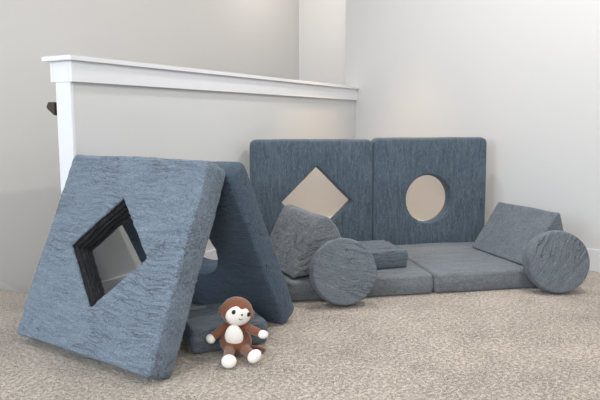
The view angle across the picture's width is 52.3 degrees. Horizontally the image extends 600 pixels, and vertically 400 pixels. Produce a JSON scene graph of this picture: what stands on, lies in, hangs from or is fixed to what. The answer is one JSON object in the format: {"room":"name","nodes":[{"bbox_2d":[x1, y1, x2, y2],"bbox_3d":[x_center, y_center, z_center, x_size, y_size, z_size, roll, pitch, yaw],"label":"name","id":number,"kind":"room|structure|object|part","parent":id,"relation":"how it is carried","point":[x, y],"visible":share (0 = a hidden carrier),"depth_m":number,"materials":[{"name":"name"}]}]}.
{"room":"children's room","nodes":[
{"label":"children's room","id":0,"kind":"room"},
{"bbox_2d":[0,0,298,294],"bbox_3d":[-1.839,0.423,3.442,0.120,5.360,7.260,4,9,30],"label":"wall","id":1,"kind":"structure","parent":0,"point":[250,37],"depth_m":3.80,"materials":[{"name":"paint"}]},
{"bbox_2d":[0,281,23,293],"bbox_3d":[-1.848,1.719,3.463,0.015,2.867,7.000,4,9,30],"label":"baseboard","id":2,"kind":"structure","parent":1,"relation":"attached to","point":[4,286],"depth_m":3.55,"materials":[{"name":"white paint"}]},
{"bbox_2d":[73,82,355,280],"bbox_3d":[-0.289,1.047,3.954,0.088,3.590,2.735,4,9,30],"label":"wall","id":3,"kind":"structure","parent":0,"point":[113,120],"depth_m":3.22,"materials":[{"name":"paint"}]},
{"bbox_2d":[47,102,56,115],"bbox_3d":[-0.242,0.587,4.133,0.078,2.386,3.210,4,9,30],"label":"handrail","id":4,"kind":"object","parent":3,"relation":"attached to","point":[51,106],"visible":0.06,"depth_m":2.62,"materials":[{"name":"brown wood"}]},
{"bbox_2d":[50,62,54,82],"bbox_3d":[-0.347,-0.692,3.752,0.022,0.086,2.754,4,9,30],"label":"trim","id":5,"kind":"structure","parent":3,"relation":"attached to","point":[51,63],"depth_m":2.58,"materials":[{"name":"white paint"}]},
{"bbox_2d":[53,61,68,82],"bbox_3d":[-0.994,-0.537,2.555,0.096,0.086,0.020,4,9,30],"label":"trim","id":6,"kind":"structure","parent":3,"relation":"attached to","point":[60,68],"depth_m":2.55,"materials":[{"name":"white paint"}]},
{"bbox_2d":[56,82,75,194],"bbox_3d":[-0.989,0.002,2.624,0.092,1.005,0.016,4,9,30],"label":"trim","id":7,"kind":"structure","parent":3,"relation":"attached to","point":[66,135],"depth_m":2.57,"materials":[{"name":"white paint"}]},
{"bbox_2d":[41,55,358,99],"bbox_3d":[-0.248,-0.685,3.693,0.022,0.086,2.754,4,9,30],"label":"trim","id":8,"kind":"structure","parent":3,"relation":"attached to","point":[79,71],"depth_m":3.14,"materials":[{"name":"white paint"}]},
{"bbox_2d":[102,215,332,293],"bbox_3d":[-0.251,0.290,3.821,0.014,0.126,2.754,4,9,30],"label":"baseboard","id":9,"kind":"structure","parent":3,"relation":"attached to","point":[108,284],"depth_m":2.81,"materials":[{"name":"white paint"}]},
{"bbox_2d":[0,271,599,399],"bbox_3d":[1.212,0.796,1.343,7.340,0.240,6.700,4,9,30],"label":"floor","id":10,"kind":"structure","parent":0,"point":[530,343],"depth_m":2.17,"materials":[{"name":"beige carpet"}]},
{"bbox_2d":[18,154,293,379],"bbox_3d":[-0.559,0.178,2.427,0.767,0.713,0.823,5,9,33],"label":"tent","id":11,"kind":"object","parent":10,"relation":"on","point":[169,210],"visible":0.99,"depth_m":2.22,"materials":[{"name":"fabric"}]},
{"bbox_3d":[-0.449,0.164,2.592,0.767,0.748,0.112,5,37,33],"label":"panel","id":12,"kind":"part","parent":11,"relation":"part of","materials":[{"name":"fabric"}]},
{"bbox_2d":[182,303,267,352],"bbox_3d":[-0.313,0.488,2.385,0.301,0.100,0.299,-3,8,-23],"label":"foam block","id":13,"kind":"object","parent":10,"relation":"on","point":[202,320],"visible":0.37,"depth_m":2.28,"materials":[{"name":"fabric"}]},
{"bbox_2d":[206,297,267,367],"bbox_3d":[-0.220,0.459,2.163,0.215,0.218,0.190,-2,8,-17],"label":"monkey","id":14,"kind":"object","parent":10,"relation":"on","point":[235,338],"visible":1,"depth_m":2.16},
{"bbox_2d":[309,238,376,305],"bbox_3d":[0.197,0.328,2.801,0.310,0.310,0.151,-1,8,-10],"label":"cushion","id":15,"kind":"object","parent":10,"relation":"on","point":[342,271],"visible":1,"depth_m":2.75,"materials":[{"name":"fabric"}]},
{"bbox_2d":[249,137,486,244],"bbox_3d":[0.431,-0.005,3.714,1.470,0.748,0.127,-1,8,-10],"label":"panels","id":16,"kind":"object","parent":10,"relation":"on","point":[375,176],"visible":0.74,"depth_m":3.67,"materials":[{"name":"fabric"}]},
{"bbox_3d":[0.072,0.007,3.649,0.740,0.741,0.112,-1,6,-10],"label":"panel","id":17,"kind":"part","parent":16,"relation":"part of","materials":[{"name":"fabric"}]},
{"bbox_3d":[0.790,-0.017,3.778,0.739,0.740,0.111,-1,6,-10],"label":"panel","id":18,"kind":"part","parent":16,"relation":"part of","materials":[{"name":"fabric"}]},
{"bbox_2d":[282,242,536,300],"bbox_3d":[0.586,0.366,3.338,1.467,0.106,0.741,-1,8,-11],"label":"foam mat","id":19,"kind":"object","parent":10,"relation":"on","point":[459,266],"visible":0.6,"depth_m":3.05,"materials":[{"name":"fabric"}]},
{"bbox_2d":[270,205,340,277],"bbox_3d":[0.022,0.193,3.116,0.314,0.284,0.483,-3,8,-22],"label":"bolster","id":20,"kind":"object","parent":19,"relation":"on","point":[297,233],"visible":0.72,"depth_m":2.96,"materials":[{"name":"fabric"}]},
{"bbox_3d":[0.229,0.375,3.266,0.738,0.105,0.741,-1,8,-11],"label":"panel","id":21,"kind":"part","parent":19,"relation":"part of","materials":[{"name":"fabric"}]},
{"bbox_2d":[358,240,407,268],"bbox_3d":[0.369,0.285,3.200,0.301,0.100,0.299,-2,8,-17],"label":"foam block","id":22,"kind":"object","parent":19,"relation":"on","point":[386,254],"visible":0.52,"depth_m":3.09,"materials":[{"name":"fabric"}]},
{"bbox_3d":[0.944,0.357,3.410,0.737,0.106,0.740,-1,8,-11],"label":"panel","id":23,"kind":"part","parent":19,"relation":"part of","materials":[{"name":"fabric"}]},
{"bbox_2d":[472,202,562,264],"bbox_3d":[1.217,0.171,3.391,0.296,0.269,0.483,-2,8,-17],"label":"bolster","id":24,"kind":"object","parent":19,"relation":"on","point":[507,232],"visible":0.66,"depth_m":3.35,"materials":[{"name":"fabric"}]},
{"bbox_2d":[523,230,589,292],"bbox_3d":[1.261,0.303,3.010,0.309,0.308,0.127,0,7,-3],"label":"cushion","id":25,"kind":"object","parent":10,"relation":"on","point":[554,261],"visible":1,"depth_m":2.96,"materials":[{"name":"fabric"}]},
{"bbox_2d":[299,0,345,84],"bbox_3d":[1.190,0.123,5.756,2.720,5.360,0.121,4,9,30],"label":"wall","id":26,"kind":"structure","parent":0,"point":[322,23],"depth_m":6.04,"materials":[{"name":"paint"}]},
{"bbox_2d":[345,0,599,249],"bbox_3d":[2.130,0.486,2.959,0.122,5.360,5.600,-6,9,-37],"label":"wall","id":27,"kind":"structure","parent":0,"point":[522,77],"depth_m":3.87,"materials":[{"name":"paint"}]},
{"bbox_2d":[419,220,599,271],"bbox_3d":[2.123,0.416,2.849,0.014,0.126,5.450,-6,9,-37],"label":"baseboard","id":28,"kind":"structure","parent":27,"relation":"attached to","point":[594,254],"depth_m":3.43,"materials":[{"name":"white paint"}]}
]}

